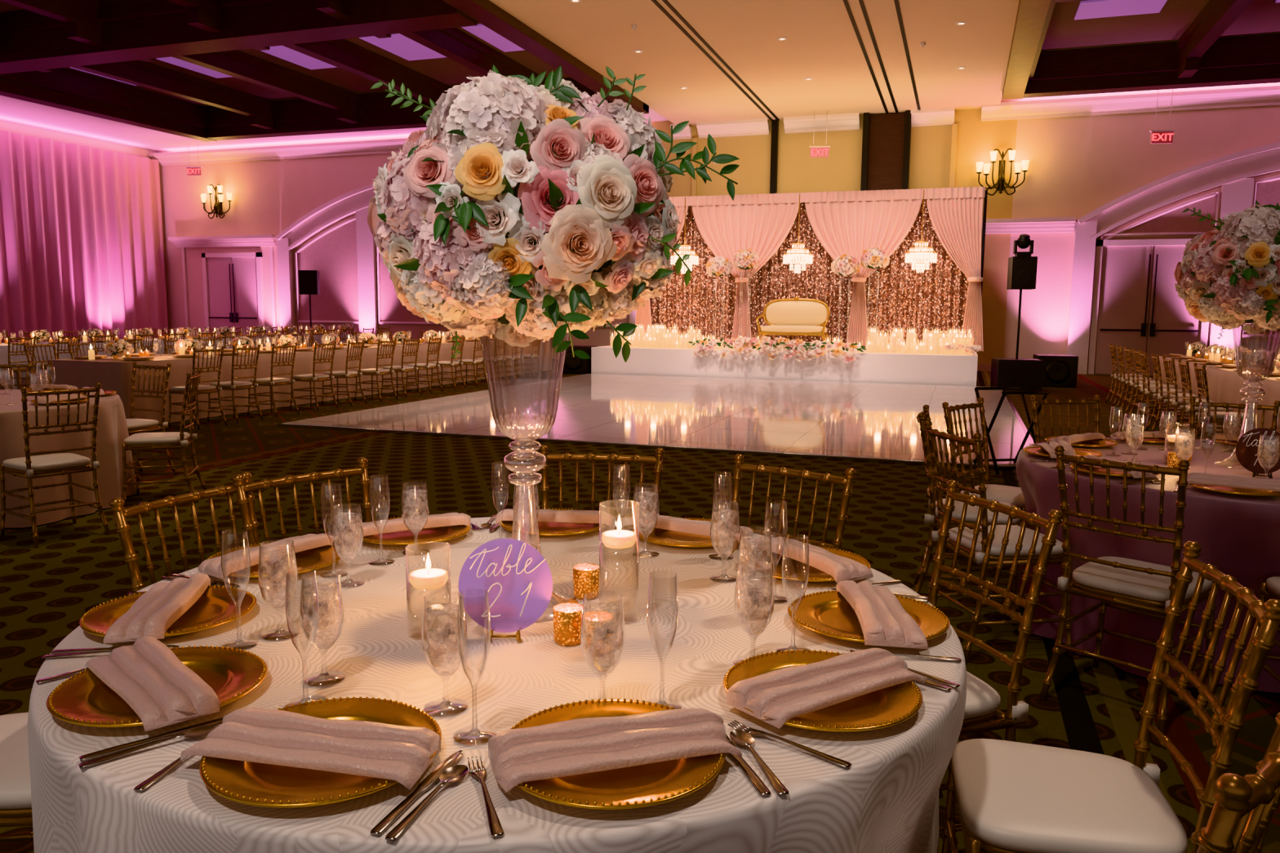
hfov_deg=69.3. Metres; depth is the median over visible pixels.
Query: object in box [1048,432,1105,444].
folded napkin
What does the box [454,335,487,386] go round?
chair
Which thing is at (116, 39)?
ceiling beams
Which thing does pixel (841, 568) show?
folded napkin
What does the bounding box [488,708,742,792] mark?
folded napkin
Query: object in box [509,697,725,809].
charger plate
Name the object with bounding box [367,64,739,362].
bouquet
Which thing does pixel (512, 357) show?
chair
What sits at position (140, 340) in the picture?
chair
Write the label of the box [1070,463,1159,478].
charger plate
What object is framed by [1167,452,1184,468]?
votive candle
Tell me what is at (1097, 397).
chair
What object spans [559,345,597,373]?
subwoofer
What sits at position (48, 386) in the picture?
folded napkin
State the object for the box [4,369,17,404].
champagne flute
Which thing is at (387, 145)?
crown molding
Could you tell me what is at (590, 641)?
votive candle
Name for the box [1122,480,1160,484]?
teaspoon
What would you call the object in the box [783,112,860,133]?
crown molding
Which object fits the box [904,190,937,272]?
crystal chandelier
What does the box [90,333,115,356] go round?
chair
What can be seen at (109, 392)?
charger plate
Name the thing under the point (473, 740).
champagne flute
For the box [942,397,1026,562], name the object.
chair
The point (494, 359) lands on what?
chair
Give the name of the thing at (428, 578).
cylinder
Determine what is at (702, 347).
flower garland
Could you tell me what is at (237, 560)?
folded napkin
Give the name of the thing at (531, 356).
chair
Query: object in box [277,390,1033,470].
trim
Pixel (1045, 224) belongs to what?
crown molding
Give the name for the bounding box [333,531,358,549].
knife
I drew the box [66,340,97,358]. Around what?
chair
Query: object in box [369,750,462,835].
knife
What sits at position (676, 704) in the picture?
champagne flute
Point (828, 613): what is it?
charger plate
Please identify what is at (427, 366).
chair
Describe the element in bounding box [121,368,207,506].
chair
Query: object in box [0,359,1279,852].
floor
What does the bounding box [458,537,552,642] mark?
number sign
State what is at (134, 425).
chair
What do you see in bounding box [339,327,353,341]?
chair
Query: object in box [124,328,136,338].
chair
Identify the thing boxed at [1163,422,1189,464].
cylinder
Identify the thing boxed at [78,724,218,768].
teaspoon
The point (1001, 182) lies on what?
wall sconce
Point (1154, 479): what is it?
knife
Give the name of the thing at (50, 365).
chair
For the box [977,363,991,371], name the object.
baseboard
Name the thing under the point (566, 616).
votive candle
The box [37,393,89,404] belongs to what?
folded napkin
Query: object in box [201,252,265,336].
door
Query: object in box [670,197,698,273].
crystal chandelier
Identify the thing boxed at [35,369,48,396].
water goblet
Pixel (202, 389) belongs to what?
chair
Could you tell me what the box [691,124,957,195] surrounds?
trim
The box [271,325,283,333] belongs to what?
chair
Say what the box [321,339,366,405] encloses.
chair
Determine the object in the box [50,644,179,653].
knife
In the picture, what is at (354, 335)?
chair
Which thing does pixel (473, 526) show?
fork
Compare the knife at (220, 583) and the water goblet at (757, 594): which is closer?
the water goblet at (757, 594)
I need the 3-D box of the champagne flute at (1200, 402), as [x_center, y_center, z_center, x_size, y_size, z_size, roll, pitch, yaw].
[2.772,-0.004,4.550,0.066,0.227,0.066,-6,10,-41]
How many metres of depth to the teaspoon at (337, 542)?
2.58 m
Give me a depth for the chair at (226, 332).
17.91 m
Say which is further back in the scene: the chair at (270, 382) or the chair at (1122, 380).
the chair at (1122, 380)
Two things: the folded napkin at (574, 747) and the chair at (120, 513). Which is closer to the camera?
the folded napkin at (574, 747)
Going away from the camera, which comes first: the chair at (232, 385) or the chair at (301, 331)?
the chair at (232, 385)
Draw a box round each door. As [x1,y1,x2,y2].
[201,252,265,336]
[1086,238,1208,375]
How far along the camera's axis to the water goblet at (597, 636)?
1.51 m
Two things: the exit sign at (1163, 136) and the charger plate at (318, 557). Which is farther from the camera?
the exit sign at (1163, 136)
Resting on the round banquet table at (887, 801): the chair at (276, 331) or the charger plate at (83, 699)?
the charger plate at (83, 699)
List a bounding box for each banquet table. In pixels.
[0,324,366,389]
[0,389,136,528]
[27,516,967,852]
[47,329,551,423]
[1015,437,1279,693]
[1152,341,1279,435]
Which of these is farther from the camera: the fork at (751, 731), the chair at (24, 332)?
the chair at (24, 332)
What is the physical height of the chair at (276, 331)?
0.941 m
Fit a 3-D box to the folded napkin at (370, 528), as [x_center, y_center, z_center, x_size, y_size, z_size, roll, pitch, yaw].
[-0.665,0.280,2.685,0.355,0.042,0.118,-4,8,-31]
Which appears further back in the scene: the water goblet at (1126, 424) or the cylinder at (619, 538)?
the water goblet at (1126, 424)
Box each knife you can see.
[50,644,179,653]
[79,717,222,760]
[170,573,239,587]
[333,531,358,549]
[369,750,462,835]
[488,522,499,532]
[725,733,770,795]
[908,597,928,602]
[912,679,951,691]
[1119,479,1165,483]
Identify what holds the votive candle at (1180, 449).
on the round banquet table at (1239, 536)
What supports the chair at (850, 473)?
on the floor
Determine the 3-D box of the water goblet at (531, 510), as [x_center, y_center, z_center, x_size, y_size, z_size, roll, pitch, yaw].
[-0.312,0.241,2.540,0.073,0.189,0.073,-2,8,-22]
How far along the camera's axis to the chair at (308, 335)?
16.26 m
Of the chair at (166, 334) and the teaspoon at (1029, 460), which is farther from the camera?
the chair at (166, 334)
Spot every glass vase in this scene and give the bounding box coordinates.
[480,324,578,604]
[1213,325,1279,465]
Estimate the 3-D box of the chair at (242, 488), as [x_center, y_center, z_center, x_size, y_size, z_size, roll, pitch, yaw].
[-0.825,0.600,2.650,0.505,0.941,0.434,6,9,39]
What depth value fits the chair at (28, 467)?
5.53 m
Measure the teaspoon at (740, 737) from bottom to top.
0.008 m
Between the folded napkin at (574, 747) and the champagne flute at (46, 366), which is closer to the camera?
the folded napkin at (574, 747)
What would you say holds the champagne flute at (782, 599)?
on the round banquet table at (887, 801)
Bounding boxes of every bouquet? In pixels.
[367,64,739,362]
[1173,200,1279,338]
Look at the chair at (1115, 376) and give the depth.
14.35 m
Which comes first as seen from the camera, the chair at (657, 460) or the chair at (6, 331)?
the chair at (657, 460)
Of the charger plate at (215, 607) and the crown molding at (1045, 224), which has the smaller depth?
the charger plate at (215, 607)
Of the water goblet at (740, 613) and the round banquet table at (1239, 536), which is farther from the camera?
the round banquet table at (1239, 536)
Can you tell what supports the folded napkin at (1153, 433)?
on the charger plate at (1146, 440)
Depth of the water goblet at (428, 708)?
1.51 m
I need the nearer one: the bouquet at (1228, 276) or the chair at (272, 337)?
the bouquet at (1228, 276)
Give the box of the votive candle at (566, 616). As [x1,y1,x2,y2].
[552,602,582,645]
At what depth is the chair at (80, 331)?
17.45 m
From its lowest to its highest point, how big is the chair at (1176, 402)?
0.941 m
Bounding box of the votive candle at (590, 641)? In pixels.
[580,610,613,654]
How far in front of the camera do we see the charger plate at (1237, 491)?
3.41 m
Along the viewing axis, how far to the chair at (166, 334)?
16.55 m
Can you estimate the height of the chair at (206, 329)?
0.941 m
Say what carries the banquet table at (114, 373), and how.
on the floor
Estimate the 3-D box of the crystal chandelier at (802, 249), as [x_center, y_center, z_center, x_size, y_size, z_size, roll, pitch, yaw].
[3.364,-4.087,19.625,0.621,1.655,0.622,-4,9,-35]
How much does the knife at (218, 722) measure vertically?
0.003 m
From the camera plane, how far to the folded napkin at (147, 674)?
1.50 m
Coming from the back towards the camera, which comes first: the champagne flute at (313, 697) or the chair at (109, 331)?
the chair at (109, 331)
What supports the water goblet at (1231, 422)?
on the round banquet table at (1239, 536)
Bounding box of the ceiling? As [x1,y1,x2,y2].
[0,0,1279,151]
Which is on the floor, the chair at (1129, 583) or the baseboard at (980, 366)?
the chair at (1129, 583)
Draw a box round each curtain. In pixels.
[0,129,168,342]
[649,199,968,349]
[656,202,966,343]
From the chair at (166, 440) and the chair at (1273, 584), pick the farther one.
the chair at (166, 440)
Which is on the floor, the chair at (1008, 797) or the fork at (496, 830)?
the chair at (1008, 797)
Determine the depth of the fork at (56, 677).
1.63 m
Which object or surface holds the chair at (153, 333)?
on the floor
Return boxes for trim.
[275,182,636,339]
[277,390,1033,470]
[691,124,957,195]
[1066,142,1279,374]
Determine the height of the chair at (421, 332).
0.941 m
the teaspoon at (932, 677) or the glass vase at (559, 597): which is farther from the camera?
the glass vase at (559, 597)
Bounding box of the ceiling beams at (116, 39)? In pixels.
[0,0,648,141]
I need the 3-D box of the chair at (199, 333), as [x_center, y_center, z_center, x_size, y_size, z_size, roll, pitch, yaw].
[-8.306,-1.325,17.425,0.505,0.941,0.434,3,8,17]
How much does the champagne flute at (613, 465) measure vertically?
0.227 m
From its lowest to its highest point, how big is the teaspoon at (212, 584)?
0.008 m
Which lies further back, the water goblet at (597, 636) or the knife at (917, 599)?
the knife at (917, 599)
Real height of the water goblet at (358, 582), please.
0.189 m
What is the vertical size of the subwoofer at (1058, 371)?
0.595 m
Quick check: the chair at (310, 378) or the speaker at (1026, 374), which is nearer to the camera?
the chair at (310, 378)
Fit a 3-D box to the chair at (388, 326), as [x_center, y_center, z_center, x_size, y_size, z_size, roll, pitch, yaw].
[-6.477,-1.985,22.793,0.505,0.941,0.434,4,8,24]
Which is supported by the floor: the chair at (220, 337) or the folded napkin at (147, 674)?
the chair at (220, 337)
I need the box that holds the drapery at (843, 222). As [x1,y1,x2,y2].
[634,186,987,351]
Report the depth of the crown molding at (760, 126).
23.62 m
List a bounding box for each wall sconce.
[200,183,231,218]
[976,148,1029,195]
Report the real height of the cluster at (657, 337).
0.520 m
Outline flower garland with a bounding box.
[688,336,981,363]
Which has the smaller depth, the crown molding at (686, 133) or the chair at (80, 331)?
the chair at (80, 331)
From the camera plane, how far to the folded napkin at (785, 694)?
1.53 m
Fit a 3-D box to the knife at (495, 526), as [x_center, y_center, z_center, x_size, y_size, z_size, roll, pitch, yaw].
[-0.436,0.296,2.829,0.021,0.003,0.228,1,7,1]
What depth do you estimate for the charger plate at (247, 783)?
1.28 m
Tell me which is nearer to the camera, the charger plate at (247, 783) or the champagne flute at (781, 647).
the charger plate at (247, 783)
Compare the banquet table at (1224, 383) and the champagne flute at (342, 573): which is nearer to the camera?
the champagne flute at (342, 573)
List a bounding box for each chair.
[0,331,8,342]
[0,335,35,389]
[0,360,53,389]
[0,382,110,547]
[0,712,33,841]
[22,342,57,384]
[23,330,48,341]
[37,334,80,380]
[59,329,82,340]
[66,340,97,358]
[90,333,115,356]
[92,328,111,337]
[109,471,259,591]
[115,338,143,353]
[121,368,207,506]
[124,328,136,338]
[125,361,177,475]
[133,332,155,353]
[153,328,172,337]
[162,337,186,353]
[164,332,185,354]
[168,346,227,429]
[197,331,216,350]
[199,336,222,349]
[204,327,217,336]
[207,344,263,423]
[223,330,240,348]
[229,326,243,334]
[232,457,372,545]
[247,342,299,417]
[250,329,266,346]
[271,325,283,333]
[271,334,287,348]
[275,328,288,343]
[289,341,338,411]
[296,333,314,346]
[299,328,314,346]
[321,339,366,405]
[322,328,335,335]
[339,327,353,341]
[353,332,367,343]
[354,338,398,401]
[362,327,374,333]
[376,326,389,341]
[377,331,392,340]
[380,337,422,397]
[405,336,443,393]
[420,329,432,339]
[430,335,466,390]
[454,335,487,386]
[475,337,508,383]
[494,346,525,381]
[513,338,542,378]
[539,444,664,518]
[730,453,856,549]
[913,404,1020,612]
[924,420,1072,665]
[928,480,1062,835]
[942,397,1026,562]
[942,541,1279,852]
[1031,394,1100,443]
[1039,445,1216,735]
[1105,343,1144,405]
[1111,345,1152,411]
[1119,346,1163,416]
[1127,348,1174,418]
[1133,351,1182,428]
[1145,353,1198,436]
[1159,355,1214,433]
[1177,359,1234,439]
[1188,396,1279,439]
[1193,362,1255,439]
[1196,712,1279,852]
[1256,576,1279,682]
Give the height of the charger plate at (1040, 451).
0.025 m
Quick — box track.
[651,0,920,120]
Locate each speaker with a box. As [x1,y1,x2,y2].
[298,270,319,332]
[990,234,1043,391]
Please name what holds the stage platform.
on the floor
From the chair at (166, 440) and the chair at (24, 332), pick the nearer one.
the chair at (166, 440)
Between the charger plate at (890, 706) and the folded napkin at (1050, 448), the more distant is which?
the folded napkin at (1050, 448)
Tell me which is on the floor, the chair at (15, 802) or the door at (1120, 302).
the chair at (15, 802)
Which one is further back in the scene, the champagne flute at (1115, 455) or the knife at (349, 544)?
the champagne flute at (1115, 455)
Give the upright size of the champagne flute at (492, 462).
0.227 m
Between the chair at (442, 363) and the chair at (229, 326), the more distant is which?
the chair at (229, 326)
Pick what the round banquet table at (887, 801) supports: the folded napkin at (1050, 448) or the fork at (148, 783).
the fork at (148, 783)
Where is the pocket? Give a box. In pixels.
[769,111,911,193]
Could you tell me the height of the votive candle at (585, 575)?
0.068 m
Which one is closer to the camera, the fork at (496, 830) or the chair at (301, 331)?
the fork at (496, 830)
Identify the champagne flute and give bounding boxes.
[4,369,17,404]
[46,366,55,389]
[221,528,257,650]
[284,568,325,706]
[320,483,348,578]
[368,475,394,565]
[453,591,496,746]
[489,462,509,541]
[612,465,631,548]
[644,572,681,709]
[708,472,733,559]
[760,500,788,604]
[775,534,808,652]
[1105,406,1122,456]
[1129,415,1143,462]
[1133,403,1149,449]
[1195,402,1210,449]
[1200,422,1216,471]
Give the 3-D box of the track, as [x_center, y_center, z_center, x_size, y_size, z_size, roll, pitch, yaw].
[-0.012,-5.880,8.332,3.640,0.015,30.980,3,8,19]
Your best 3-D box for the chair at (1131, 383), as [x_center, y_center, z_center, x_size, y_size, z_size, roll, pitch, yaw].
[7.076,-0.637,13.021,0.505,0.941,0.434,3,8,18]
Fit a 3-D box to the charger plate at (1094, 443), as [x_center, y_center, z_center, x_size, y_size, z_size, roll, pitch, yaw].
[2.214,0.081,4.645,0.332,0.025,0.332,-2,8,-19]
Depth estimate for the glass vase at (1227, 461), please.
4.01 m
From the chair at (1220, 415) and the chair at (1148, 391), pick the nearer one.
the chair at (1220, 415)
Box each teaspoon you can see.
[41,650,111,658]
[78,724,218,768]
[160,576,218,586]
[324,532,346,546]
[385,764,468,840]
[480,514,497,527]
[622,524,635,528]
[729,729,789,795]
[892,592,928,599]
[907,667,959,688]
[1029,460,1069,462]
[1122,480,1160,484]
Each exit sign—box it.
[186,144,202,175]
[808,111,830,157]
[1149,88,1175,143]
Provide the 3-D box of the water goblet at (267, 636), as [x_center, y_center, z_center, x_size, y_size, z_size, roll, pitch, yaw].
[-0.721,0.325,1.846,0.073,0.189,0.073,-6,10,-44]
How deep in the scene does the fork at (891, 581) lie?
2.24 m
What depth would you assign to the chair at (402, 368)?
14.71 m
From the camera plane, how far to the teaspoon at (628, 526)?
2.79 m
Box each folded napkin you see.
[28,383,77,389]
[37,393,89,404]
[82,386,104,395]
[84,636,219,731]
[103,573,210,644]
[180,707,440,790]
[197,533,335,579]
[344,512,471,541]
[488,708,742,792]
[495,508,613,527]
[635,514,753,543]
[726,648,924,728]
[751,536,873,582]
[835,580,928,648]
[1040,440,1075,458]
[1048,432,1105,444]
[1069,454,1155,478]
[1110,431,1186,439]
[1186,471,1279,491]
[1212,433,1242,440]
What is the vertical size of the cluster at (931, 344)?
0.520 m
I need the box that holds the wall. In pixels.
[156,83,1279,374]
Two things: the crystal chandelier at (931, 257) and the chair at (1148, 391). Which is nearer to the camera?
the chair at (1148, 391)
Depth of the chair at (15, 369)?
13.97 m
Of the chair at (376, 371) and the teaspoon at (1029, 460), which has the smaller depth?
the teaspoon at (1029, 460)
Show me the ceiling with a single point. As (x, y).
(822, 44)
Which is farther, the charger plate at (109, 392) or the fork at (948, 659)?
the charger plate at (109, 392)
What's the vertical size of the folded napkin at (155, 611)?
0.042 m
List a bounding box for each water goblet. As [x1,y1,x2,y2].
[0,368,11,394]
[29,374,42,397]
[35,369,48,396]
[257,540,299,641]
[300,572,346,687]
[331,504,364,588]
[400,482,430,555]
[421,593,467,717]
[512,479,539,549]
[580,593,625,701]
[631,484,659,557]
[709,502,740,582]
[733,562,773,665]
[737,527,772,620]
[1120,413,1140,454]
[1123,419,1144,463]
[1157,410,1177,450]
[1173,427,1195,473]
[1221,411,1240,452]
[1257,434,1279,479]
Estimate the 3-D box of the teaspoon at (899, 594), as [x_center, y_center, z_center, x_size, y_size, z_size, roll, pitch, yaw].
[0.572,0.389,2.147,0.189,0.008,0.034,2,7,9]
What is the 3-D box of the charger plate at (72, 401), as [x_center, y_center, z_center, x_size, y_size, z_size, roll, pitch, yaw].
[-3.890,-0.169,6.203,0.332,0.025,0.332,3,8,22]
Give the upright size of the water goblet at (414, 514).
0.189 m
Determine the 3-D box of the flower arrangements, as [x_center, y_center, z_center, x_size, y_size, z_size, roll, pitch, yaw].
[1.990,-2.775,20.046,1.166,2.132,0.556,3,8,19]
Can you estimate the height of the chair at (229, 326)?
0.941 m
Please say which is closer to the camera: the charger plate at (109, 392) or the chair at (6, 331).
the charger plate at (109, 392)
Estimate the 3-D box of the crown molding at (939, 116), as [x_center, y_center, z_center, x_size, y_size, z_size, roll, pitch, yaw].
[6.978,-7.386,22.086,1.000,0.340,0.300,3,8,19]
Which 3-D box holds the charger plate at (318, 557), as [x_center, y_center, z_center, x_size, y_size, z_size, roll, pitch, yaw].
[-0.928,0.342,2.356,0.332,0.025,0.332,3,8,22]
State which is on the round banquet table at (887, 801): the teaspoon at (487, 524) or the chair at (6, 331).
the teaspoon at (487, 524)
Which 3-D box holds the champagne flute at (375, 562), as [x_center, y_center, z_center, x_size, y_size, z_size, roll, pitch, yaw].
[-0.668,0.239,2.379,0.066,0.227,0.066,-6,10,-42]
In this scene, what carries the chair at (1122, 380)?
on the floor
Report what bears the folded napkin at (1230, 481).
on the charger plate at (1237, 491)
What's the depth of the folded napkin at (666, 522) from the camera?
2.64 m
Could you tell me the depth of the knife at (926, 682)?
1.63 m
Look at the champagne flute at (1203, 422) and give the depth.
3.70 m
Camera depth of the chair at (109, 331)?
18.27 m
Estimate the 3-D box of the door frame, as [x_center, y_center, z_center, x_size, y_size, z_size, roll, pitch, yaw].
[-13.200,-4.228,29.465,4.088,3.600,0.360,3,8,19]
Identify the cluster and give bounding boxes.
[610,322,702,348]
[865,326,974,354]
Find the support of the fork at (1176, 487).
on the round banquet table at (1239, 536)
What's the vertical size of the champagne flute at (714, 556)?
0.227 m
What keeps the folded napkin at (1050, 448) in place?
on the charger plate at (1040, 451)
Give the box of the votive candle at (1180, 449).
[1177,444,1193,461]
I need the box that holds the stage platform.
[591,344,977,386]
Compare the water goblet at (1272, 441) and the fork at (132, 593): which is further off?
the water goblet at (1272, 441)
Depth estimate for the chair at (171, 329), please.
19.47 m
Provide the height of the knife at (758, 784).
0.003 m
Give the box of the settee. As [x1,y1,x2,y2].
[755,296,829,341]
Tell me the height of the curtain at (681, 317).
3.240 m
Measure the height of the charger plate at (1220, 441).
0.025 m
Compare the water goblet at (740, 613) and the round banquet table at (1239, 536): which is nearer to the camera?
the water goblet at (740, 613)
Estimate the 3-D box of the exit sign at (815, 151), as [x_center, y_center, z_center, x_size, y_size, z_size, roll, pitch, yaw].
[4.353,-7.054,22.349,0.500,1.090,0.080,1,7,5]
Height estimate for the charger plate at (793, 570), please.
0.025 m
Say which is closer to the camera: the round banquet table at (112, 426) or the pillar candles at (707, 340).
the round banquet table at (112, 426)
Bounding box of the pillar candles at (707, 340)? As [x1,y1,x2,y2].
[700,333,862,351]
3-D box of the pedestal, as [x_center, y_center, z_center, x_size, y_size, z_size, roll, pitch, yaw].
[4.533,-2.641,19.173,1.204,2.128,0.584,3,8,19]
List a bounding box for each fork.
[35,667,84,683]
[127,586,224,595]
[133,757,186,791]
[467,755,504,837]
[471,523,484,529]
[614,515,622,529]
[728,720,852,768]
[740,535,773,550]
[831,580,902,590]
[849,649,961,662]
[1173,481,1177,492]
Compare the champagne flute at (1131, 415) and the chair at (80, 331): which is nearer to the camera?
the champagne flute at (1131, 415)
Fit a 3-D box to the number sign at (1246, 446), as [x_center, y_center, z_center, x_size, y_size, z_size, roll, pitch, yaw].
[2.542,0.106,3.779,0.188,0.198,0.085,3,8,20]
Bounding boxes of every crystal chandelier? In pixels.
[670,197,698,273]
[782,194,813,273]
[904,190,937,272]
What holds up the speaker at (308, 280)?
on the floor
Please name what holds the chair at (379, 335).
on the floor
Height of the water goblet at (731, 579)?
0.189 m
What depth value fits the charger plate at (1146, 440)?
4.73 m
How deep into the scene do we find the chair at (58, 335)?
14.61 m
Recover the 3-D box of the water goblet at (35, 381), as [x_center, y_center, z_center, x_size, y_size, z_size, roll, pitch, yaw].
[-4.150,-0.274,6.361,0.073,0.189,0.073,-4,8,-32]
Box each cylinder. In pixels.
[405,541,451,639]
[599,499,639,622]
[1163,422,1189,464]
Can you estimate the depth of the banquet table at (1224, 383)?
11.16 m
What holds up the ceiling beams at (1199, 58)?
attached to the ceiling
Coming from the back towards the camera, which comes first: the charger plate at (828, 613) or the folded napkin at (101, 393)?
the folded napkin at (101, 393)
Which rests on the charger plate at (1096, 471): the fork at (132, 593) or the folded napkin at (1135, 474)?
the folded napkin at (1135, 474)
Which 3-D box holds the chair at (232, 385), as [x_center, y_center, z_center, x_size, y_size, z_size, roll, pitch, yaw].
[-4.992,-0.537,11.391,0.505,0.941,0.434,3,8,22]
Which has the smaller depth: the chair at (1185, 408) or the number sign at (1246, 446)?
the number sign at (1246, 446)
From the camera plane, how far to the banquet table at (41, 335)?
16.76 m
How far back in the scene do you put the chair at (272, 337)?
15.36 m
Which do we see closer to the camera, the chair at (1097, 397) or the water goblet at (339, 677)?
the water goblet at (339, 677)
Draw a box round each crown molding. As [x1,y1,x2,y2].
[0,120,156,159]
[148,123,648,165]
[670,123,692,139]
[696,118,769,137]
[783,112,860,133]
[910,106,955,126]
[981,85,1279,121]
[982,217,1075,233]
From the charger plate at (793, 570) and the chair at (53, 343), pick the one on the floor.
the chair at (53, 343)
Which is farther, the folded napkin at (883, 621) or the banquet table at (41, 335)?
the banquet table at (41, 335)
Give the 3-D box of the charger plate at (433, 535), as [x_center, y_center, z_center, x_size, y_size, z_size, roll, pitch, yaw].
[-0.656,0.304,2.670,0.332,0.025,0.332,-4,8,-30]
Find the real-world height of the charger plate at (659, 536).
0.025 m
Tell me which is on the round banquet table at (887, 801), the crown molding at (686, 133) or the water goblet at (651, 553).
the water goblet at (651, 553)
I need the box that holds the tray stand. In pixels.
[972,386,1049,474]
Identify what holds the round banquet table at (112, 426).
on the floor
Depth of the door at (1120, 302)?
21.18 m
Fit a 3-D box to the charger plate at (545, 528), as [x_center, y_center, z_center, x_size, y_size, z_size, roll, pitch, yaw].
[-0.257,0.293,2.789,0.332,0.025,0.332,1,7,7]
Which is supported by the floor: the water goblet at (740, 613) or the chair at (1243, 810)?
the chair at (1243, 810)
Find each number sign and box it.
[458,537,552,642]
[1235,427,1279,478]
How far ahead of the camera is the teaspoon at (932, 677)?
1.65 m
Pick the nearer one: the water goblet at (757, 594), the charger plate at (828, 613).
the water goblet at (757, 594)
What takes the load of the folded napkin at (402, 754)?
on the charger plate at (247, 783)
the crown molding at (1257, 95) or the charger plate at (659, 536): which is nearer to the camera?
the charger plate at (659, 536)
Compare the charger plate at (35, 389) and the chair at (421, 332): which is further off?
the chair at (421, 332)
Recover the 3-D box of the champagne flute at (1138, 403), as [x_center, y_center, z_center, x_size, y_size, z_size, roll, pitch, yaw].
[2.452,-0.003,4.519,0.066,0.227,0.066,6,9,37]
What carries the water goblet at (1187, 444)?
on the round banquet table at (1239, 536)
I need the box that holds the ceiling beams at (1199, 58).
[1002,0,1279,99]
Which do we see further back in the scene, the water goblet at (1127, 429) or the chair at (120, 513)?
the water goblet at (1127, 429)
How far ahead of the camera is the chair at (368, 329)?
21.97 m
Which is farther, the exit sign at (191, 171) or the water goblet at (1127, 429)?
the exit sign at (191, 171)
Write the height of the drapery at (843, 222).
3.330 m
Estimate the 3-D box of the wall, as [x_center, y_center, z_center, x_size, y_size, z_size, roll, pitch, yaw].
[2.757,-5.431,24.116,38.900,7.600,0.300,3,8,19]
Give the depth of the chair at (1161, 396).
10.84 m
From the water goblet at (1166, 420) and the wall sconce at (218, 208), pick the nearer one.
the water goblet at (1166, 420)
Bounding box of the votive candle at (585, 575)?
[573,563,599,599]
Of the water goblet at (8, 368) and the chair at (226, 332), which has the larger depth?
the chair at (226, 332)
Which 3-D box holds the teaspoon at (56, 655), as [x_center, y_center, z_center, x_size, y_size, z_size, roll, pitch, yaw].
[-1.020,0.426,1.737,0.189,0.008,0.034,0,7,-7]
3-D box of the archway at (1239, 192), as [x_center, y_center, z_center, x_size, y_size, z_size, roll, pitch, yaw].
[15.745,-3.580,19.522,12.040,5.300,0.261,3,8,19]
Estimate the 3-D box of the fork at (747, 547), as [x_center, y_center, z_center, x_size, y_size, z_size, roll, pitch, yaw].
[0.332,0.327,2.618,0.024,0.008,0.205,5,8,30]
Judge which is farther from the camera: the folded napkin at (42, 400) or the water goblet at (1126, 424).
the folded napkin at (42, 400)
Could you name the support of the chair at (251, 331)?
on the floor
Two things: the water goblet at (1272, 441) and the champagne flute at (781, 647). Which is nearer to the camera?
the champagne flute at (781, 647)
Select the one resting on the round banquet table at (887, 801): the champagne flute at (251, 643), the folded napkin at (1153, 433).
the champagne flute at (251, 643)
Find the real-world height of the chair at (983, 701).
0.941 m
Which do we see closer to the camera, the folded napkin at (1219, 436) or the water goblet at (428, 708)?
the water goblet at (428, 708)
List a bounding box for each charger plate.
[26,387,66,391]
[30,397,87,404]
[46,645,267,727]
[65,390,115,396]
[79,585,256,637]
[199,697,441,808]
[207,541,343,577]
[359,515,471,545]
[498,508,608,536]
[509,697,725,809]
[632,517,738,547]
[723,649,922,732]
[739,545,871,582]
[787,590,950,642]
[1023,445,1102,458]
[1044,435,1118,448]
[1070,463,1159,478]
[1120,437,1187,444]
[1188,483,1279,497]
[1213,439,1237,446]
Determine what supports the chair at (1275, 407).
on the floor
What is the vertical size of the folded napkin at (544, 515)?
0.042 m
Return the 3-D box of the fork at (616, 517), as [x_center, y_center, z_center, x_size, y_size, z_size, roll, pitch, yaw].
[-0.067,0.295,2.843,0.024,0.008,0.205,0,7,-2]
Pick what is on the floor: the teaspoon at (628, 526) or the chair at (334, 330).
the chair at (334, 330)
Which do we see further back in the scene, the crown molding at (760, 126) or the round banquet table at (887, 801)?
the crown molding at (760, 126)
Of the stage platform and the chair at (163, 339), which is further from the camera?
the stage platform
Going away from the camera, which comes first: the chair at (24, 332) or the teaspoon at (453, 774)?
the teaspoon at (453, 774)
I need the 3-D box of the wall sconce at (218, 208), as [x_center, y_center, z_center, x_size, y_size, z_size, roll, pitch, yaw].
[-13.374,-7.096,29.139,1.170,1.071,0.425,3,8,19]
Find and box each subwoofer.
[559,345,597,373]
[1033,354,1078,387]
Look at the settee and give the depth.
19.73 m
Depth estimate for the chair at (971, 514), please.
4.36 m

